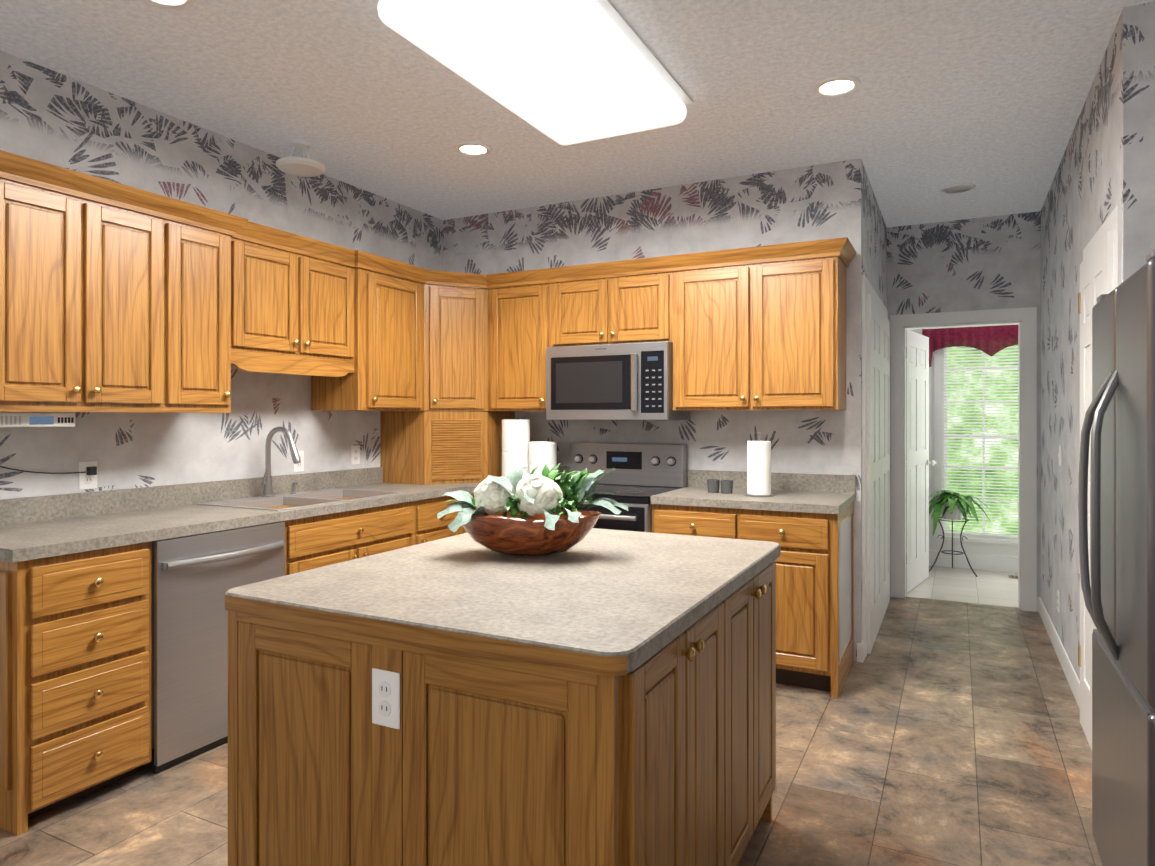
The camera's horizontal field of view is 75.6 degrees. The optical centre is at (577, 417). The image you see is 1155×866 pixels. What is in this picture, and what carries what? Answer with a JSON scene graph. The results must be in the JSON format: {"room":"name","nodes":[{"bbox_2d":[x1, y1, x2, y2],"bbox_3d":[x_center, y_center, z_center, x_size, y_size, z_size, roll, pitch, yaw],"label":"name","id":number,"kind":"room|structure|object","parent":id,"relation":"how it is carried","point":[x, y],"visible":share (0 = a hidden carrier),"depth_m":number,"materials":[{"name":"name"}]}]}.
{"room":"kitchen","nodes":[
{"label":"kitchen","id":0,"kind":"room"},
{"bbox_2d":[0,50,442,498],"bbox_3d":[-2.425,-0.040,2.563,0.100,2.740,6.455,0,0,27],"label":"wall","id":1,"kind":"structure","parent":0,"point":[49,116],"depth_m":3.58,"materials":[{"name":"paper"}]},
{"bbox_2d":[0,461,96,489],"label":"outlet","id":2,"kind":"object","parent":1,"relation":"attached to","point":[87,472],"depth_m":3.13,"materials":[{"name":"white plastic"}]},
{"bbox_2d":[0,150,187,409],"bbox_3d":[-1.992,-0.470,2.887,0.371,0.860,0.724,0,0,27],"label":"upper cabinet","id":3,"kind":"object","parent":1,"relation":"attached to","point":[116,297],"depth_m":2.79,"materials":[{"name":"brown wood"}]},
{"bbox_2d":[0,467,379,526],"bbox_3d":[-1.786,0.365,3.677,0.020,0.099,2.379,0,0,27],"label":"backsplash","id":4,"kind":"structure","parent":1,"relation":"attached to","point":[25,509],"depth_m":3.15,"materials":[{"name":"grey stone"}]},
{"bbox_2d":[180,203,239,412],"bbox_3d":[-1.799,-0.470,3.266,0.371,0.860,0.386,0,0,27],"label":"upper cabinet","id":5,"kind":"object","parent":1,"relation":"attached to","point":[213,235],"depth_m":3.26,"materials":[{"name":"brown wood"}]},
{"bbox_2d":[240,218,355,365],"bbox_3d":[-1.542,-0.605,3.800,0.345,0.591,0.800,0,0,27],"label":"upper cabinet","id":6,"kind":"object","parent":1,"relation":"attached to","point":[298,292],"depth_m":3.69,"materials":[{"name":"brown wood"}]},
{"bbox_2d":[293,451,303,471],"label":"outlet","id":7,"kind":"object","parent":1,"relation":"attached to","point":[299,467],"depth_m":4.16,"materials":[{"name":"white plastic"}]},
{"bbox_2d":[351,445,359,464],"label":"outlet","id":8,"kind":"object","parent":1,"relation":"attached to","point":[355,450],"depth_m":4.54,"materials":[{"name":"white plastic"}]},
{"bbox_2d":[308,250,431,410],"bbox_3d":[-1.185,-0.471,4.421,0.417,0.860,0.631,0,0,27],"label":"upper cabinet","id":9,"kind":"object","parent":1,"relation":"attached to","point":[392,368],"depth_m":4.25,"materials":[{"name":"brown wood"}]},
{"bbox_2d":[432,270,479,411],"bbox_3d":[-0.840,-0.471,4.896,0.602,0.860,0.650,0,0,27],"label":"upper cabinet","id":10,"kind":"object","parent":1,"relation":"attached to","point":[455,295],"depth_m":4.65,"materials":[{"name":"brown wood"}]},
{"bbox_2d":[0,565,1102,865],"bbox_3d":[0.509,1.360,2.806,5.110,0.060,9.550,0,0,27],"label":"floor","id":11,"kind":"structure","parent":0,"point":[940,732],"depth_m":2.77,"materials":[{"name":"tile"}]},
{"bbox_2d":[0,535,155,835],"bbox_3d":[-1.941,0.893,2.698,0.631,0.876,0.443,0,0,27],"label":"base cabinet","id":12,"kind":"object","parent":11,"relation":"on","point":[112,637],"depth_m":2.50,"materials":[{"name":"brown wood"}]},
{"bbox_2d":[0,483,463,562],"bbox_3d":[-1.508,0.435,3.545,0.634,0.040,2.396,0,0,27],"label":"countertop","id":13,"kind":"structure","parent":12,"relation":"on","point":[16,539],"depth_m":2.93,"materials":[{"name":"grey stone"}]},
{"bbox_2d":[196,469,407,510],"bbox_3d":[-1.374,0.455,3.805,0.547,0.310,0.864,0,0,27],"label":"sink","id":14,"kind":"object","parent":13,"relation":"in","point":[269,492],"depth_m":4.01,"materials":[{"name":"grey stone"}]},
{"bbox_2d":[380,411,514,486],"bbox_3d":[-0.840,0.188,4.895,0.600,0.452,0.651,0,0,27],"label":"appliance garage","id":15,"kind":"object","parent":13,"relation":"on","point":[438,448],"depth_m":4.67,"materials":[{"name":"brown wood"}]},
{"bbox_2d":[156,515,303,773],"bbox_3d":[-1.685,0.893,3.200,0.632,0.876,0.675,0,0,27],"label":"dishwasher","id":16,"kind":"object","parent":11,"relation":"on","point":[195,570],"depth_m":2.92,"materials":[{"name":"metal"}]},
{"bbox_2d":[304,499,419,570],"bbox_3d":[-1.363,0.893,3.832,0.632,0.876,0.882,0,0,27],"label":"base cabinet","id":17,"kind":"object","parent":11,"relation":"on","point":[349,533],"depth_m":3.69,"materials":[{"name":"brown wood"}]},
{"bbox_2d":[420,491,455,543],"bbox_3d":[-1.059,0.892,4.430,0.632,0.876,0.461,0,0,27],"label":"base cabinet","id":18,"kind":"object","parent":11,"relation":"on","point":[432,528],"depth_m":4.23,"materials":[{"name":"brown wood"}]},
{"bbox_2d":[456,491,475,534],"bbox_3d":[-0.374,0.892,4.627,0.456,0.876,0.706,0,0,27],"label":"base cabinet","id":19,"kind":"object","parent":11,"relation":"on","point":[460,530],"depth_m":4.44,"materials":[{"name":"brown wood"}]},
{"bbox_2d":[464,479,569,490],"bbox_3d":[-0.629,0.434,4.798,1.064,0.040,0.634,0,0,27],"label":"countertop","id":20,"kind":"structure","parent":19,"relation":"on","point":[471,486],"depth_m":4.47,"materials":[{"name":"grey stone"}]},
{"bbox_2d":[502,420,529,477],"bbox_3d":[-0.391,0.214,4.729,0.180,0.400,0.180,0,0,27],"label":"canister","id":21,"kind":"object","parent":20,"relation":"on","point":[515,442],"visible":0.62,"depth_m":4.65,"materials":[{"name":"white ceramic"}]},
{"bbox_2d":[529,441,556,478],"bbox_3d":[-0.217,0.283,4.662,0.176,0.262,0.176,0,0,27],"label":"canister","id":22,"kind":"object","parent":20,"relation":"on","point":[542,453],"visible":0.71,"depth_m":4.59,"materials":[{"name":"white ceramic"}]},
{"bbox_2d":[225,552,779,865],"bbox_3d":[-0.081,0.893,2.107,1.068,0.876,1.290,0,0,27],"label":"kitchen island","id":23,"kind":"object","parent":11,"relation":"on","point":[599,697],"depth_m":1.56,"materials":[{"name":"brown wood"}]},
{"bbox_2d":[225,528,779,671],"bbox_3d":[-0.090,0.478,2.125,1.060,0.126,1.326,0,0,27],"label":"island countertop","id":24,"kind":"structure","parent":23,"relation":"on","point":[607,600],"depth_m":1.78,"materials":[{"name":"beige stone"}]},
{"bbox_2d":[437,463,627,555],"bbox_3d":[-0.154,0.279,2.238,0.552,0.271,0.397,0,0,27],"label":"flower bowl","id":25,"kind":"object","parent":24,"relation":"on","point":[521,512],"visible":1,"depth_m":2.20,"materials":[{"name":"brown wood"}]},
{"bbox_2d":[561,442,686,532],"bbox_3d":[0.164,0.745,4.336,0.757,1.170,0.687,0,0,27],"label":"range","id":26,"kind":"object","parent":11,"relation":"on","point":[638,477],"visible":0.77,"depth_m":4.46,"materials":[{"name":"silver metal"}]},
{"bbox_2d":[651,499,854,698],"bbox_3d":[0.946,0.893,3.997,0.938,0.876,0.631,0,0,27],"label":"base cabinet","id":27,"kind":"object","parent":11,"relation":"on","point":[815,563],"depth_m":3.61,"materials":[{"name":"brown wood"}]},
{"bbox_2d":[651,487,854,510],"bbox_3d":[0.950,0.465,3.994,0.944,0.101,0.634,0,0,27],"label":"countertop","id":28,"kind":"structure","parent":27,"relation":"on","point":[806,500],"depth_m":3.85,"materials":[{"name":"grey stone"}]},
{"bbox_2d":[707,479,732,493],"bbox_3d":[0.783,0.379,4.086,0.145,0.070,0.070,0,0,27],"label":"cups","id":29,"kind":"object","parent":28,"relation":"on","point":[713,485],"visible":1,"depth_m":4.07,"materials":[{"name":"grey glass"}]},
{"bbox_2d":[745,433,773,496],"bbox_3d":[0.963,0.247,3.949,0.150,0.334,0.150,0,0,27],"label":"paper towel holder","id":30,"kind":"object","parent":28,"relation":"on","point":[758,468],"visible":1,"depth_m":3.90,"materials":[{"name":"white paper"}]},
{"bbox_2d":[929,490,992,576],"bbox_3d":[3.218,0.978,6.327,0.575,0.702,0.547,0,0,27],"label":"plant stand","id":31,"kind":"object","parent":11,"relation":"on","point":[949,505],"visible":0.98,"depth_m":6.29,"materials":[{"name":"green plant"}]},
{"bbox_2d":[1008,575,1017,578],"bbox_3d":[3.727,1.326,6.138,0.300,0.006,0.110,0,0,27],"label":"floor vent","id":32,"kind":"object","parent":11,"relation":"in","point":[1013,576],"visible":0.17,"depth_m":6.19,"materials":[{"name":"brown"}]},
{"bbox_2d":[1078,250,1154,865],"bbox_3d":[1.749,0.484,1.754,0.926,1.693,0.760,0,0,27],"label":"refrigerator","id":33,"kind":"object","parent":11,"relation":"on","point":[1119,593],"visible":1,"depth_m":1.84,"materials":[{"name":"silver metal"}]},
{"bbox_2d":[0,0,1154,227],"bbox_3d":[0.509,-1.440,2.805,5.110,0.060,9.550,0,0,27],"label":"ceiling","id":34,"kind":"structure","parent":0,"point":[986,98],"depth_m":3.23,"materials":[{"name":"white paint"}]},
{"bbox_2d":[145,0,194,7],"bbox_3d":[-1.369,-1.402,2.455,0.194,0.011,0.194,0,0,27],"label":"recessed light","id":35,"kind":"object","parent":34,"relation":"in","point":[175,3],"visible":0.96,"depth_m":2.52,"materials":[{"name":"white paint"}]},
{"bbox_2d":[276,139,324,176],"bbox_3d":[-1.417,-1.332,3.815,0.240,0.154,0.240,0,0,27],"label":"ceiling light","id":36,"kind":"object","parent":34,"relation":"hanging from","point":[303,166],"visible":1,"depth_m":3.78,"materials":[{"name":"white paint"}]},
{"bbox_2d":[455,142,491,155],"bbox_3d":[-0.545,-1.403,3.898,0.194,0.011,0.194,0,0,27],"label":"recessed light","id":37,"kind":"object","parent":34,"relation":"in","point":[473,148],"visible":0.98,"depth_m":3.90,"materials":[{"name":"white paint"}]},
{"bbox_2d":[377,0,692,144],"bbox_3d":[-0.089,-1.352,2.875,0.680,0.114,1.330,0,0,27],"label":"fluorescent ceiling light","id":38,"kind":"object","parent":34,"relation":"attached to","point":[564,72],"visible":1,"depth_m":2.72,"materials":[{"name":"white paint"}]},
{"bbox_2d":[813,75,860,96],"bbox_3d":[1.100,-1.402,3.161,0.194,0.011,0.194,0,0,27],"label":"recessed light","id":39,"kind":"object","parent":34,"relation":"in","point":[835,86],"visible":1,"depth_m":3.15,"materials":[{"name":"white paint"}]},
{"bbox_2d":[940,183,975,193],"bbox_3d":[2.336,-1.403,4.574,0.194,0.011,0.194,0,0,27],"label":"recessed light","id":40,"kind":"object","parent":34,"relation":"in","point":[958,188],"visible":1,"depth_m":4.58,"materials":[{"name":"white paint"}]},
{"bbox_2d":[443,158,862,660],"bbox_3d":[0.313,-0.040,4.734,2.810,2.740,0.100,0,0,27],"label":"wall","id":41,"kind":"structure","parent":0,"point":[811,203],"depth_m":4.42,"materials":[{"name":"paper"}]},
{"bbox_2d":[480,268,551,411],"bbox_3d":[-0.330,-0.471,4.772,0.509,0.860,0.408,0,0,27],"label":"upper cabinet","id":42,"kind":"object","parent":41,"relation":"attached to","point":[515,306],"depth_m":4.65,"materials":[{"name":"brown wood"}]},
{"bbox_2d":[552,255,671,329],"bbox_3d":[0.258,-0.663,4.506,0.780,0.476,0.349,0,0,27],"label":"upper cabinet","id":43,"kind":"object","parent":41,"relation":"attached to","point":[634,292],"depth_m":4.33,"materials":[{"name":"brown wood"}]},
{"bbox_2d":[540,322,690,419],"bbox_3d":[0.238,-0.241,4.466,0.772,0.512,0.437,0,0,27],"label":"microwave","id":44,"kind":"object","parent":41,"relation":"attached to","point":[609,372],"depth_m":4.30,"materials":[{"name":"silver metal"}]},
{"bbox_2d":[557,465,854,494],"bbox_3d":[0.541,0.365,4.547,2.176,0.099,0.019,0,0,27],"label":"backsplash","id":45,"kind":"structure","parent":41,"relation":"attached to","point":[779,481],"depth_m":4.21,"materials":[{"name":"grey stone"}]},
{"bbox_2d":[672,238,847,413],"bbox_3d":[1.000,-0.470,4.128,0.886,0.860,0.349,0,0,27],"label":"upper cabinet","id":46,"kind":"object","parent":41,"relation":"attached to","point":[759,327],"depth_m":3.95,"materials":[{"name":"brown wood"}]},
{"bbox_2d":[863,165,886,308],"bbox_3d":[1.899,-0.040,4.862,0.100,2.740,1.565,0,0,27],"label":"wall","id":47,"kind":"structure","parent":0,"point":[874,250],"depth_m":4.72,"materials":[{"name":"paper"}]},
{"bbox_2d":[862,275,887,657],"bbox_3d":[1.928,0.272,4.788,0.018,2.115,1.540,0,0,27],"label":"door frame","id":48,"kind":"structure","parent":47,"relation":"attached to","point":[867,287],"depth_m":4.11,"materials":[{"name":"white paint"}]},
{"bbox_2d":[867,293,889,653],"bbox_3d":[1.935,0.315,4.784,0.030,2.020,1.366,0,0,27],"label":"door","id":49,"kind":"structure","parent":47,"relation":"in","point":[878,460],"depth_m":4.58,"materials":[{"name":"white paint"}]},
{"bbox_2d":[887,211,1040,596],"bbox_3d":[2.760,-0.040,5.368,0.975,2.740,0.120,0,0,27],"label":"wall","id":50,"kind":"structure","parent":0,"point":[986,263],"depth_m":5.28,"materials":[{"name":"paper"}]},
{"bbox_2d":[906,330,936,592],"bbox_3d":[2.704,0.329,5.875,0.225,1.985,0.747,0,0,27],"label":"door","id":51,"kind":"structure","parent":50,"relation":"in","point":[918,462],"depth_m":5.86,"materials":[{"name":"white paint"}]},
{"bbox_2d":[890,307,1036,611],"bbox_3d":[2.757,0.287,5.360,0.927,2.085,0.138,0,0,27],"label":"door frame","id":52,"kind":"structure","parent":50,"relation":"attached to","point":[1024,320],"depth_m":5.25,"materials":[{"name":"white paint"}]},
{"bbox_2d":[911,329,1017,555],"bbox_3d":[3.415,-0.040,6.628,3.400,2.740,0.100,0,0,27],"label":"wall","id":53,"kind":"structure","parent":0,"point":[991,548],"depth_m":6.67,"materials":[{"name":"white paint"}]},
{"bbox_2d":[922,325,1017,544],"bbox_3d":[3.832,0.128,6.345,1.660,1.923,0.186,0,0,27],"label":"sunroom window","id":54,"kind":"structure","parent":53,"relation":"in","point":[991,341],"depth_m":6.54,"materials":[{"name":"white paint"}]},
{"bbox_2d":[929,550,1017,572],"bbox_3d":[3.389,1.260,6.577,3.200,0.140,0.015,0,0,27],"label":"baseboard","id":55,"kind":"structure","parent":53,"relation":"attached to","point":[995,562],"depth_m":6.52,"materials":[{"name":"white paint"}]},
{"bbox_2d":[1041,1,1154,680],"bbox_3d":[2.567,-0.040,3.806,0.100,2.740,2.840,0,0,27],"label":"wall","id":56,"kind":"structure","parent":0,"point":[1106,167],"depth_m":3.54,"materials":[{"name":"paper"}]},
{"bbox_2d":[1037,597,1079,708],"bbox_3d":[2.703,1.280,4.202,0.018,0.100,2.010,0,0,27],"label":"baseboard","id":57,"kind":"structure","parent":56,"relation":"attached to","point":[1071,676],"depth_m":4.02,"materials":[{"name":"white paint"}]},
{"bbox_2d":[1057,590,1059,612],"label":"outlet","id":58,"kind":"object","parent":56,"relation":"attached to","point":[1058,593],"depth_m":4.15,"materials":[{"name":"white plastic"}]},
{"bbox_2d":[1058,445,1061,465],"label":"light switch","id":59,"kind":"object","parent":56,"relation":"attached to","point":[1060,446],"depth_m":4.07,"materials":[{"name":"white plastic"}]},
{"bbox_2d":[1078,231,1112,749],"bbox_3d":[2.050,0.330,2.947,0.036,1.990,0.660,0,0,27],"label":"door","id":60,"kind":"structure","parent":56,"relation":"in","point":[1096,273],"depth_m":3.05,"materials":[{"name":"white paint"}]},
{"bbox_2d":[1083,204,1121,289],"bbox_3d":[2.060,0.295,2.942,0.018,2.070,0.800,0,0,27],"label":"door frame","id":61,"kind":"structure","parent":56,"relation":"attached to","point":[1113,223],"depth_m":2.61,"materials":[{"name":"white paint"}]},
{"label":"outside","id":62,"kind":"structure","parent":0,"visible":0},
{"bbox_2d":[947,345,1017,534],"bbox_3d":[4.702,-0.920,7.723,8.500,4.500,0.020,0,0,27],"label":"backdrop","id":63,"kind":"structure","parent":62,"point":[985,440],"depth_m":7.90,"materials":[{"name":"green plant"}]}
]}

